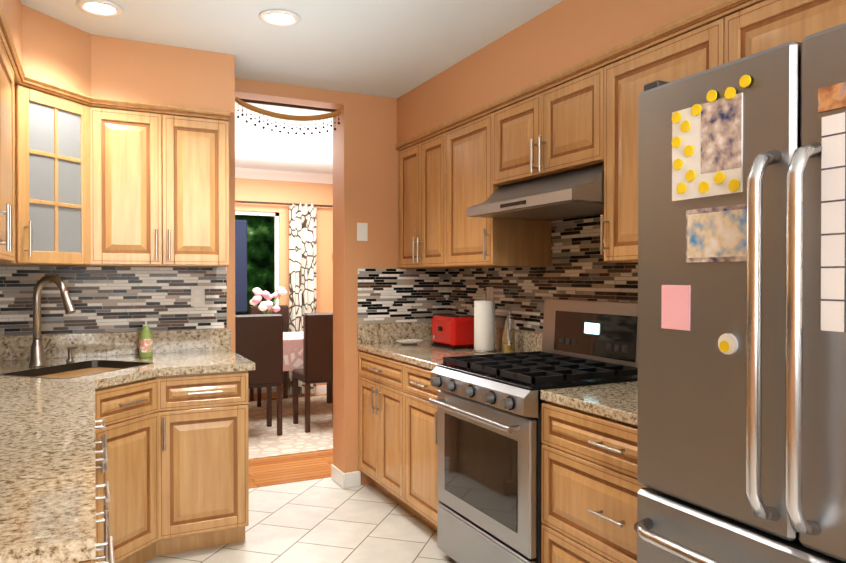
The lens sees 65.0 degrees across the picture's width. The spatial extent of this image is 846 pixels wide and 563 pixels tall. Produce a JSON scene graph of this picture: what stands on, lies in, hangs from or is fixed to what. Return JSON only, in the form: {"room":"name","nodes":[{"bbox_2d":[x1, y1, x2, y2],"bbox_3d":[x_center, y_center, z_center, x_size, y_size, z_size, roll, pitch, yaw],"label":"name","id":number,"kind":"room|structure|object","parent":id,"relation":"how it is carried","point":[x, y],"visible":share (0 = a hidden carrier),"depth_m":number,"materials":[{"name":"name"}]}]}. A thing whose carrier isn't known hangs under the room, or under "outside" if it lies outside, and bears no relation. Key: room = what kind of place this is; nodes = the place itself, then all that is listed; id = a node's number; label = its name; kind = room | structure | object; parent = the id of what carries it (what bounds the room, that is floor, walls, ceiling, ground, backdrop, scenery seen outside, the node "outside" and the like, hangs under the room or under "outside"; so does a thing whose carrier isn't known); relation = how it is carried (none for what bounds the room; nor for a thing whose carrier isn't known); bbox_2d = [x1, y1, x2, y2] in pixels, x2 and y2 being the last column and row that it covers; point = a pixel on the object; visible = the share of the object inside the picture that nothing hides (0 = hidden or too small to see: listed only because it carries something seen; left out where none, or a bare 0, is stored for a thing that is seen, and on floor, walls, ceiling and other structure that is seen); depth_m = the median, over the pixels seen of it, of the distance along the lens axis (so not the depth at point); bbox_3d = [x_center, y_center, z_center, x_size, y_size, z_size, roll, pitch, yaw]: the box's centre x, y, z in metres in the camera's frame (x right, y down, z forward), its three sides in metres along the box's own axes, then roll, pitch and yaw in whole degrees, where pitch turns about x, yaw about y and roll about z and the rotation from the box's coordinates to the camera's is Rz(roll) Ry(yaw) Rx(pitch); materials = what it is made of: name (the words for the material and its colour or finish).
{"room":"kitchen","nodes":[
{"label":"kitchen","id":0,"kind":"room"},
{"bbox_2d":[235,220,246,312],"bbox_3d":[-1.952,-0.167,6.990,0.190,0.980,0.070,0,1,-26],"label":"coat","id":1,"kind":"object","parent":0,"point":[240,266],"visible":0.56,"depth_m":6.97,"materials":[{"name":"blue fabric"}]},
{"bbox_2d":[21,0,562,173],"bbox_3d":[-0.013,-1.217,3.116,5.300,0.060,9.140,0,1,-26],"label":"ceiling","id":2,"kind":"structure","parent":0,"point":[395,49],"depth_m":3.25,"materials":[{"name":"white paint"}]},
{"bbox_2d":[76,0,123,16],"bbox_3d":[-1.387,-1.179,2.849,0.184,0.012,0.184,0,1,-26],"label":"recessed light","id":3,"kind":"object","parent":2,"relation":"in","point":[103,8],"visible":0.98,"depth_m":2.85,"materials":[{"name":"white"}]},
{"bbox_2d":[259,9,300,26],"bbox_3d":[-0.639,-1.179,2.963,0.184,0.012,0.184,0,1,-26],"label":"recessed light","id":4,"kind":"object","parent":2,"relation":"in","point":[278,17],"visible":0.98,"depth_m":2.96,"materials":[{"name":"white glass"}]},
{"bbox_2d":[146,394,456,562],"bbox_3d":[-0.013,1.333,3.136,5.300,0.060,9.140,0,1,-26],"label":"floor","id":5,"kind":"structure","parent":0,"point":[327,520],"depth_m":3.55,"materials":[{"name":"tile"}]},
{"bbox_2d":[32,547,115,562],"bbox_3d":[-0.944,0.883,1.177,0.689,0.870,0.537,0,1,-26],"label":"base cabinet","id":6,"kind":"object","parent":5,"relation":"on","point":[108,555],"depth_m":1.07,"materials":[{"name":"brown wood"}]},
{"bbox_2d":[0,351,254,562],"bbox_3d":[-1.127,0.421,2.319,1.376,0.035,2.756,0,1,-26],"label":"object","id":7,"kind":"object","parent":6,"relation":"on","point":[157,458],"depth_m":2.91,"materials":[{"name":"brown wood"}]},
{"bbox_2d":[8,363,147,378],"bbox_3d":[-1.578,0.521,3.061,0.624,0.202,0.624,0,1,-26],"label":"sink","id":8,"kind":"object","parent":7,"relation":"in","point":[85,368],"depth_m":3.11,"materials":[{"name":"metal"}]},
{"bbox_2d":[139,318,152,357],"bbox_3d":[-1.451,0.291,3.476,0.067,0.205,0.065,0,1,-26],"label":"soap bottle","id":9,"kind":"object","parent":7,"relation":"on","point":[145,342],"visible":1,"depth_m":3.45,"materials":[{"name":"green plastic"}]},
{"bbox_2d":[116,547,183,562],"bbox_3d":[-1.697,0.869,3.030,0.983,0.870,0.983,0,1,-26],"label":"base cabinet","id":10,"kind":"object","parent":5,"relation":"on","point":[148,555],"depth_m":3.09,"materials":[{"name":"brown wood"}]},
{"bbox_2d":[180,535,244,550],"bbox_3d":[-1.199,0.865,3.433,0.460,0.870,0.701,0,1,-26],"label":"base cabinet","id":11,"kind":"object","parent":5,"relation":"on","point":[215,542],"depth_m":3.27,"materials":[{"name":"brown wood"}]},
{"bbox_2d":[248,395,332,458],"bbox_3d":[-1.200,1.276,6.102,2.800,0.006,2.230,0,1,-26],"label":"rug","id":12,"kind":"object","parent":5,"relation":"on","point":[265,441],"visible":0.29,"depth_m":5.72,"materials":[{"name":"beige carpet"}]},
{"bbox_2d":[235,314,282,435],"bbox_3d":[-1.444,0.770,5.620,0.420,1.012,0.430,0,1,-26],"label":"dining chair","id":13,"kind":"object","parent":12,"relation":"on","point":[259,340],"visible":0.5,"depth_m":5.45,"materials":[{"name":"brown wood"}]},
{"bbox_2d":[249,305,293,406],"bbox_3d":[-1.592,0.759,7.025,0.420,1.012,0.430,0,1,-26],"label":"dining chair","id":14,"kind":"object","parent":12,"relation":"on","point":[284,311],"visible":0.17,"depth_m":7.20,"materials":[{"name":"brown wood"}]},
{"bbox_2d":[249,286,331,402],"bbox_3d":[-1.452,0.654,6.380,1.524,1.233,0.784,0,1,-26],"label":"dining table","id":15,"kind":"object","parent":12,"relation":"on","point":[292,351],"visible":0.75,"depth_m":6.21,"materials":[{"name":"white fabric"}]},
{"bbox_2d":[293,312,332,432],"bbox_3d":[-0.897,0.768,5.891,0.420,1.012,0.430,0,1,-26],"label":"dining chair","id":16,"kind":"object","parent":12,"relation":"on","point":[317,348],"visible":0.65,"depth_m":5.66,"materials":[{"name":"brown wood"}]},
{"bbox_2d":[357,346,396,501],"bbox_3d":[0.044,0.861,4.018,0.647,0.870,0.756,0,1,-26],"label":"base cabinet","id":17,"kind":"object","parent":5,"relation":"on","point":[377,378],"depth_m":3.91,"materials":[{"name":"brown wood"}]},
{"bbox_2d":[397,358,548,531],"bbox_3d":[0.277,0.865,3.546,0.647,0.870,0.522,0,1,-26],"label":"base cabinet","id":18,"kind":"object","parent":5,"relation":"on","point":[416,417],"depth_m":3.45,"materials":[{"name":"brown wood"}]},
{"bbox_2d":[357,342,516,365],"bbox_3d":[0.132,0.409,3.830,0.652,0.035,1.164,0,1,-26],"label":"countertop","id":19,"kind":"structure","parent":18,"relation":"on","point":[425,353],"depth_m":3.76,"materials":[{"name":"beige stone"}]},
{"bbox_2d":[396,339,422,344],"bbox_3d":[-0.084,0.375,4.153,0.176,0.026,0.173,0,1,-26],"label":"dish","id":20,"kind":"object","parent":19,"relation":"on","point":[409,341],"visible":1,"depth_m":4.12,"materials":[{"name":"white ceramic"}]},
{"bbox_2d":[431,315,473,348],"bbox_3d":[0.178,0.296,4.014,0.182,0.186,0.280,0,1,-26],"label":"toaster","id":21,"kind":"object","parent":19,"relation":"on","point":[452,331],"visible":0.9,"depth_m":3.91,"materials":[{"name":"red metal"}]},
{"bbox_2d":[472,292,496,352],"bbox_3d":[0.348,0.222,3.752,0.140,0.338,0.140,0,1,-26],"label":"paper towel","id":22,"kind":"object","parent":19,"relation":"on","point":[484,325],"visible":1,"depth_m":3.70,"materials":[{"name":"white paper"}]},
{"bbox_2d":[502,327,514,352],"bbox_3d":[0.445,0.319,3.444,0.058,0.150,0.058,0,1,-41],"label":"bottle","id":23,"kind":"object","parent":19,"relation":"on","point":[508,342],"depth_m":3.47,"materials":[{"name":"clear glass"}]},
{"bbox_2d":[504,316,514,326],"bbox_3d":[0.450,0.293,3.546,0.054,0.200,0.054,0,1,-41],"label":"bottle","id":24,"kind":"object","parent":19,"relation":"on","point":[507,318],"depth_m":3.63,"materials":[{"name":"clear glass"}]},
{"bbox_2d":[507,306,511,315],"bbox_3d":[0.477,0.262,3.649,0.058,0.260,0.058,0,1,-41],"label":"bottle","id":25,"kind":"object","parent":19,"relation":"on","point":[508,309],"depth_m":3.65,"materials":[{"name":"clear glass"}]},
{"bbox_2d":[429,299,637,562],"bbox_3d":[0.507,0.697,2.943,0.751,1.214,0.757,0,1,-26],"label":"range","id":26,"kind":"object","parent":5,"relation":"on","point":[489,416],"visible":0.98,"depth_m":2.82,"materials":[{"name":"silver metal"}]},
{"bbox_2d":[540,394,645,562],"bbox_3d":[0.901,0.875,2.285,0.647,0.870,0.770,0,1,-26],"label":"base cabinet","id":27,"kind":"object","parent":5,"relation":"on","point":[591,485],"depth_m":2.25,"materials":[{"name":"brown wood"}]},
{"bbox_2d":[540,381,637,421],"bbox_3d":[0.899,0.421,2.280,0.652,0.035,0.769,0,1,-26],"label":"countertop","id":28,"kind":"structure","parent":27,"relation":"on","point":[621,399],"depth_m":2.34,"materials":[{"name":"beige stone"}]},
{"bbox_2d":[634,23,845,562],"bbox_3d":[1.095,0.419,1.443,1.037,1.794,0.825,0,1,-26],"label":"fridge","id":29,"kind":"object","parent":5,"relation":"on","point":[741,444],"visible":1,"depth_m":1.34,"materials":[{"name":"grey metal"}]},
{"bbox_2d":[0,0,719,484],"bbox_3d":[-0.013,0.058,3.126,5.300,2.490,9.140,0,1,-26],"label":"wall","id":30,"kind":"structure","parent":0,"point":[364,282],"depth_m":3.65,"materials":[{"name":"brown paint"}]},
{"bbox_2d":[0,9,15,264],"bbox_3d":[-1.559,-0.476,2.068,0.388,0.805,1.116,0,1,-26],"label":"upper cabinet","id":31,"kind":"object","parent":30,"relation":"attached to","point":[7,50],"depth_m":2.41,"materials":[{"name":"brown wood"}]},
{"bbox_2d":[0,53,35,265],"bbox_3d":[-1.833,-0.480,2.658,0.420,0.805,0.295,0,1,-26],"label":"upper cabinet","id":32,"kind":"object","parent":30,"relation":"attached to","point":[24,255],"depth_m":2.84,"materials":[{"name":"brown wood"}]},
{"bbox_2d":[32,81,95,256],"bbox_3d":[-1.667,-0.489,3.010,0.287,0.707,0.287,0,1,-26],"label":"upper cabinet","id":33,"kind":"object","parent":30,"relation":"attached to","point":[87,180],"depth_m":3.04,"materials":[{"name":"brown wood"}]},
{"bbox_2d":[0,328,231,358],"bbox_3d":[-1.725,0.331,3.549,1.356,0.124,0.020,0,1,-26],"label":"backsplash","id":34,"kind":"structure","parent":30,"relation":"attached to","point":[107,343],"depth_m":3.55,"materials":[{"name":"beige stone"}]},
{"bbox_2d":[76,97,229,266],"bbox_3d":[-1.404,-0.487,3.479,0.699,0.805,0.419,0,1,-26],"label":"upper cabinet","id":35,"kind":"object","parent":30,"relation":"attached to","point":[162,170],"depth_m":3.32,"materials":[{"name":"brown wood"}]},
{"bbox_2d":[191,286,204,305],"bbox_3d":[-1.280,0.079,3.771,0.074,0.116,0.006,0,1,-26],"label":"outlet","id":36,"kind":"object","parent":30,"relation":"attached to","point":[197,295],"depth_m":3.77,"materials":[{"name":"white plastic"}]},
{"bbox_2d":[235,200,332,394],"bbox_3d":[-1.596,0.181,7.231,1.444,2.120,0.086,0,1,-26],"label":"curtain","id":37,"kind":"object","parent":30,"relation":"hanging from","point":[302,259],"visible":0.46,"depth_m":7.35,"materials":[{"name":"white fabric"}]},
{"bbox_2d":[235,97,340,134],"bbox_3d":[-0.812,-0.998,4.047,0.652,0.194,0.032,0,1,-26],"label":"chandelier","id":38,"kind":"object","parent":30,"relation":"hanging from","point":[263,112],"visible":1,"depth_m":4.03,"materials":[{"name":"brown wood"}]},
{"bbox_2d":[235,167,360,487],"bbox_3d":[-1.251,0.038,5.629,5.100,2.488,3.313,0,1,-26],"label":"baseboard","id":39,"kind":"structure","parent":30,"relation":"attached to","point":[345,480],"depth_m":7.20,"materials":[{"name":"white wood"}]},
{"bbox_2d":[357,223,367,240],"bbox_3d":[-0.385,-0.321,4.215,0.072,0.116,0.011,0,1,-26],"label":"light switch","id":40,"kind":"object","parent":30,"relation":"attached to","point":[362,228],"depth_m":4.22,"materials":[{"name":"white plastic"}]},
{"bbox_2d":[357,322,431,341],"bbox_3d":[-0.131,0.326,4.338,0.631,0.124,0.020,0,1,-26],"label":"backsplash","id":41,"kind":"structure","parent":30,"relation":"attached to","point":[377,332],"depth_m":4.30,"materials":[{"name":"beige stone"}]},
{"bbox_2d":[395,125,463,268],"bbox_3d":[0.158,-0.492,4.092,0.367,0.805,0.706,0,1,-26],"label":"upper cabinet","id":42,"kind":"object","parent":30,"relation":"attached to","point":[416,154],"depth_m":4.07,"materials":[{"name":"brown wood"}]},
{"bbox_2d":[486,287,492,299],"bbox_3d":[0.402,0.087,4.001,0.005,0.116,0.074,0,1,-26],"label":"outlet","id":43,"kind":"object","parent":30,"relation":"attached to","point":[489,290],"depth_m":4.00,"materials":[{"name":"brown plastic"}]},
{"bbox_2d":[435,102,551,267],"bbox_3d":[0.387,-0.488,3.629,0.367,0.805,0.553,0,1,-26],"label":"upper cabinet","id":44,"kind":"object","parent":30,"relation":"attached to","point":[463,142],"depth_m":3.48,"materials":[{"name":"brown wood"}]},
{"bbox_2d":[467,164,603,220],"bbox_3d":[0.617,-0.395,2.988,0.510,0.160,0.796,0,1,-26],"label":"range hood","id":45,"kind":"object","parent":44,"relation":"attached to","point":[572,194],"visible":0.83,"depth_m":2.84,"materials":[{"name":"silver metal"}]},
{"bbox_2d":[491,86,527,187],"bbox_3d":[0.611,-0.683,3.174,0.367,0.408,0.457,0,1,-26],"label":"upper cabinet","id":46,"kind":"object","parent":30,"relation":"attached to","point":[508,112],"depth_m":3.17,"materials":[{"name":"brown wood"}]},
{"bbox_2d":[495,327,542,352],"bbox_3d":[0.755,0.334,3.283,0.021,0.124,2.696,0,1,-26],"label":"backsplash","id":47,"kind":"structure","parent":30,"relation":"attached to","point":[525,341],"depth_m":3.66,"materials":[{"name":"beige stone"}]},
{"bbox_2d":[527,53,602,179],"bbox_3d":[0.764,-0.680,2.866,0.367,0.408,0.457,0,1,-26],"label":"upper cabinet","id":48,"kind":"object","parent":30,"relation":"attached to","point":[582,114],"depth_m":2.78,"materials":[{"name":"brown wood"}]},
{"bbox_2d":[599,0,722,262],"bbox_3d":[0.987,-0.478,2.417,0.367,0.805,0.549,0,1,-26],"label":"upper cabinet","id":49,"kind":"object","parent":30,"relation":"attached to","point":[691,44],"depth_m":2.44,"materials":[{"name":"brown wood"}]},
{"bbox_2d":[723,0,845,63],"bbox_3d":[1.232,-0.697,1.919,0.367,0.360,0.557,0,1,-26],"label":"upper cabinet","id":50,"kind":"object","parent":30,"relation":"attached to","point":[750,27],"depth_m":1.94,"materials":[{"name":"brown wood"}]},
{"label":"outside","id":51,"kind":"structure","parent":0,"visible":0},
{"bbox_2d":[235,215,274,388],"bbox_3d":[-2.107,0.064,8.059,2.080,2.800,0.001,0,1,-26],"label":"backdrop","id":52,"kind":"structure","parent":51,"point":[260,252],"depth_m":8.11,"materials":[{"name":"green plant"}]}
]}

